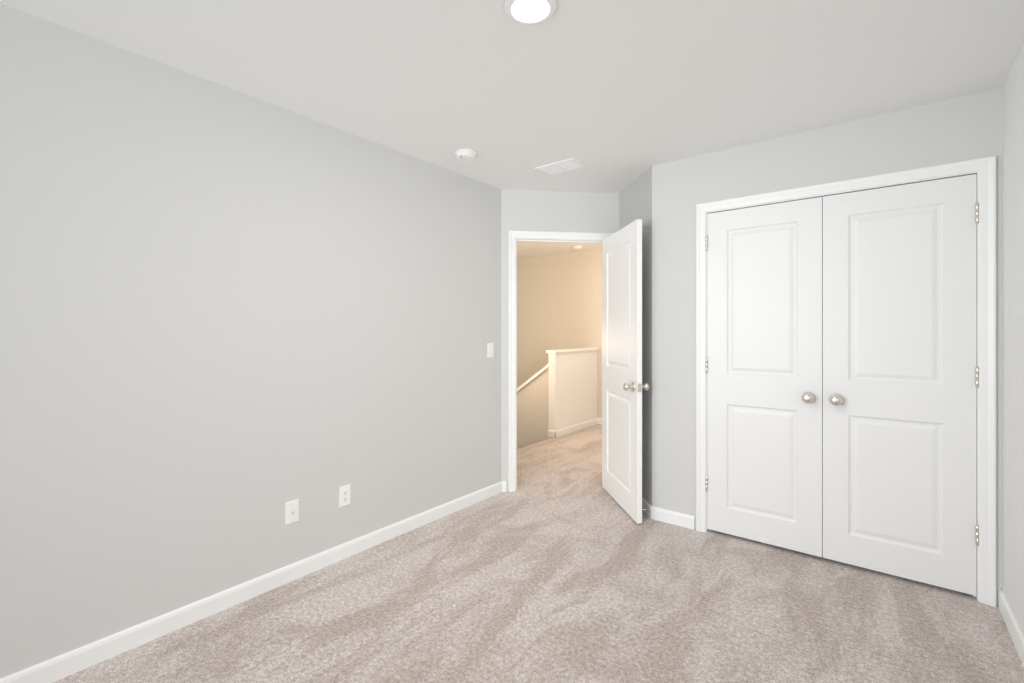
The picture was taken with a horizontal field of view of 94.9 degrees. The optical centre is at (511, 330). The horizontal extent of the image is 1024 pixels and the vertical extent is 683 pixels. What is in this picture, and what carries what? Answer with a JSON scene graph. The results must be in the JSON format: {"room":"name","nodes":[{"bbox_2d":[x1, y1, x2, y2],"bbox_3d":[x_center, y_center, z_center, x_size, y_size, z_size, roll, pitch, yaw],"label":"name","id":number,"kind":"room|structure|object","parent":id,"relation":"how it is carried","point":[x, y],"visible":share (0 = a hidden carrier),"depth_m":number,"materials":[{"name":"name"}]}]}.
{"room":"empty bedroom","nodes":[
{"label":"empty bedroom","id":0,"kind":"room"},
{"bbox_2d":[0,3,500,678],"bbox_3d":[-1.293,0.077,2.361,0.120,2.440,3.948,0,0,38],"label":"wall","id":1,"kind":"structure","parent":0,"point":[232,323],"depth_m":2.13,"materials":[{"name":"grey paint"}]},
{"bbox_2d":[0,481,501,682],"bbox_3d":[-1.234,1.255,2.329,0.013,0.084,3.732,0,0,38],"label":"baseboard","id":2,"kind":"structure","parent":1,"relation":"attached to","point":[56,668],"depth_m":2.16,"materials":[{"name":"white paint"}]},
{"bbox_2d":[285,499,298,524],"bbox_3d":[-1.140,0.943,2.445,0.016,0.115,0.070,0,0,38],"label":"outlet","id":3,"kind":"object","parent":1,"relation":"attached to","point":[291,511],"visible":1,"depth_m":2.44,"materials":[{"name":"white plastic"}]},
{"bbox_2d":[339,484,350,507],"bbox_3d":[-0.954,0.943,2.688,0.008,0.115,0.070,0,0,38],"label":"duplex electrical outlet","id":4,"kind":"object","parent":1,"relation":"attached to","point":[345,495],"visible":1,"depth_m":2.68,"materials":[{"name":"white plastic"}]},
{"bbox_2d":[487,343,493,357],"bbox_3d":[-0.163,0.152,3.685,0.016,0.115,0.070,0,0,38],"label":"light switch","id":5,"kind":"object","parent":1,"relation":"attached to","point":[490,350],"visible":1,"depth_m":3.68,"materials":[{"name":"white plastic"}]},
{"bbox_2d":[0,0,1023,257],"bbox_3d":[-0.564,-1.203,3.678,6.561,0.120,6.920,0,0,38],"label":"ceiling","id":6,"kind":"structure","parent":0,"point":[616,96],"depth_m":2.02,"materials":[{"name":"white paint"}]},
{"bbox_2d":[455,149,476,160],"bbox_3d":[-0.297,-1.123,3.019,0.144,0.041,0.144,0,0,38],"label":"smoke detector","id":7,"kind":"object","parent":6,"relation":"attached to","point":[465,154],"visible":1,"depth_m":2.98,"materials":[{"name":"white plastic"}]},
{"bbox_2d":[504,0,556,24],"bbox_3d":[0.065,-1.131,1.653,0.184,0.023,0.184,0,0,38],"label":"recessed light","id":8,"kind":"object","parent":6,"relation":"in","point":[529,12],"visible":0.98,"depth_m":1.65,"materials":[{"name":"white glass"}]},
{"bbox_2d":[535,158,587,175],"bbox_3d":[0.344,-1.138,3.276,0.315,0.009,0.200,0,0,38],"label":"ceiling vent","id":9,"kind":"object","parent":6,"relation":"in","point":[563,166],"visible":1,"depth_m":3.26,"materials":[{"name":"white paint"}]},
{"bbox_2d":[572,245,582,249],"bbox_3d":[0.886,-1.123,6.350,0.144,0.041,0.144,0,0,38],"label":"smoke detector","id":10,"kind":"object","parent":6,"relation":"attached to","point":[577,247],"visible":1,"depth_m":6.30,"materials":[{"name":"white plastic"}]},
{"bbox_2d":[517,369,547,448],"bbox_3d":[-0.567,2.197,6.672,2.850,3.600,0.100,0,0,38],"label":"wall","id":11,"kind":"structure","parent":0,"point":[532,412],"depth_m":5.95,"materials":[{"name":"beige paint"}]},
{"bbox_2d":[517,360,553,391],"bbox_3d":[-0.480,1.291,6.604,2.663,1.868,0.170,0,0,38],"label":"trim","id":12,"kind":"structure","parent":11,"relation":"on","point":[532,378],"depth_m":5.89,"materials":[{"name":"white paint"}]},
{"bbox_2d":[53,424,1023,682],"bbox_3d":[0.555,1.372,2.796,3.711,0.150,6.920,0,0,38],"label":"floor","id":13,"kind":"structure","parent":0,"point":[559,566],"depth_m":2.14,"materials":[{"name":"beige carpet"}]},
{"bbox_2d":[517,248,601,418],"bbox_3d":[1.540,1.427,6.349,6.561,5.140,0.120,0,0,38],"label":"wall","id":14,"kind":"structure","parent":0,"point":[559,300],"depth_m":6.96,"materials":[{"name":"beige paint"}]},
{"bbox_2d":[501,189,618,491],"bbox_3d":[0.416,0.077,3.911,1.185,2.440,0.137,0,0,-7],"label":"wall","id":15,"kind":"structure","parent":0,"point":[532,210],"depth_m":3.83,"materials":[{"name":"grey paint"}]},
{"bbox_2d":[508,230,613,491],"bbox_3d":[0.401,0.265,3.914,0.795,2.065,0.120,0,0,-7],"label":"door jamb","id":16,"kind":"structure","parent":15,"relation":"in","point":[557,240],"depth_m":3.85,"materials":[{"name":"white paint"}]},
{"bbox_2d":[602,219,648,523],"bbox_3d":[0.812,0.270,3.502,0.573,2.030,0.584,0,0,38],"label":"entry door","id":17,"kind":"structure","parent":16,"relation":"attached to","point":[622,386],"depth_m":3.40,"materials":[{"name":"white paint"}]},
{"bbox_2d":[548,350,597,438],"bbox_3d":[0.819,0.857,6.151,0.113,1.180,1.083,0,0,38],"label":"wall","id":18,"kind":"structure","parent":0,"point":[572,388],"depth_m":6.02,"materials":[{"name":"white paint"}]},
{"bbox_2d":[548,430,555,437],"bbox_3d":[0.488,1.255,5.731,0.113,0.084,0.013,0,0,38],"label":"baseboard","id":19,"kind":"structure","parent":18,"relation":"attached to","point":[552,433],"depth_m":5.73,"materials":[{"name":"white paint"}]},
{"bbox_2d":[546,348,598,352],"bbox_3d":[0.811,0.251,6.152,0.144,0.032,1.092,0,0,38],"label":"trim","id":20,"kind":"structure","parent":18,"relation":"on","point":[569,350],"depth_m":5.96,"materials":[{"name":"white paint"}]},
{"bbox_2d":[619,166,651,505],"bbox_3d":[0.991,0.077,3.591,0.120,2.440,0.661,0,0,-7],"label":"wall","id":21,"kind":"structure","parent":0,"point":[635,199],"depth_m":3.37,"materials":[{"name":"grey paint"}]},
{"bbox_2d":[642,498,651,518],"bbox_3d":[0.925,1.255,3.580,0.013,0.084,0.667,0,0,-7],"label":"baseboard return","id":22,"kind":"object","parent":21,"relation":"attached to","point":[645,504],"visible":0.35,"depth_m":3.32,"materials":[{"name":"white paint"}]},
{"bbox_2d":[652,88,1001,605],"bbox_3d":[1.672,0.077,2.778,1.694,2.440,0.120,0,0,38],"label":"wall","id":23,"kind":"structure","parent":0,"point":[963,128],"depth_m":2.91,"materials":[{"name":"grey paint"}]},
{"bbox_2d":[651,506,694,529],"bbox_3d":[1.077,1.255,3.162,0.294,0.084,0.013,0,0,38],"label":"baseboard","id":24,"kind":"structure","parent":23,"relation":"attached to","point":[674,517],"depth_m":3.15,"materials":[{"name":"white paint"}]},
{"bbox_2d":[696,155,996,606],"bbox_3d":[1.761,0.236,2.664,1.373,2.121,0.189,0,0,38],"label":"closet door","id":25,"kind":"structure","parent":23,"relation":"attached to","point":[918,181],"depth_m":2.54,"materials":[{"name":"white paint"}]},
{"bbox_2d":[1002,44,1023,635],"bbox_3d":[1.089,0.077,0.572,0.120,2.440,4.087,0,0,38],"label":"wall","id":26,"kind":"structure","parent":0,"point":[1013,338],"depth_m":2.01,"materials":[{"name":"white paint"}]},
{"bbox_2d":[998,590,1023,666],"bbox_3d":[1.071,1.255,0.657,0.013,0.084,3.957,0,0,38],"label":"baseboard","id":27,"kind":"structure","parent":26,"relation":"attached to","point":[1013,628],"depth_m":1.98,"materials":[{"name":"white paint"}]}
]}

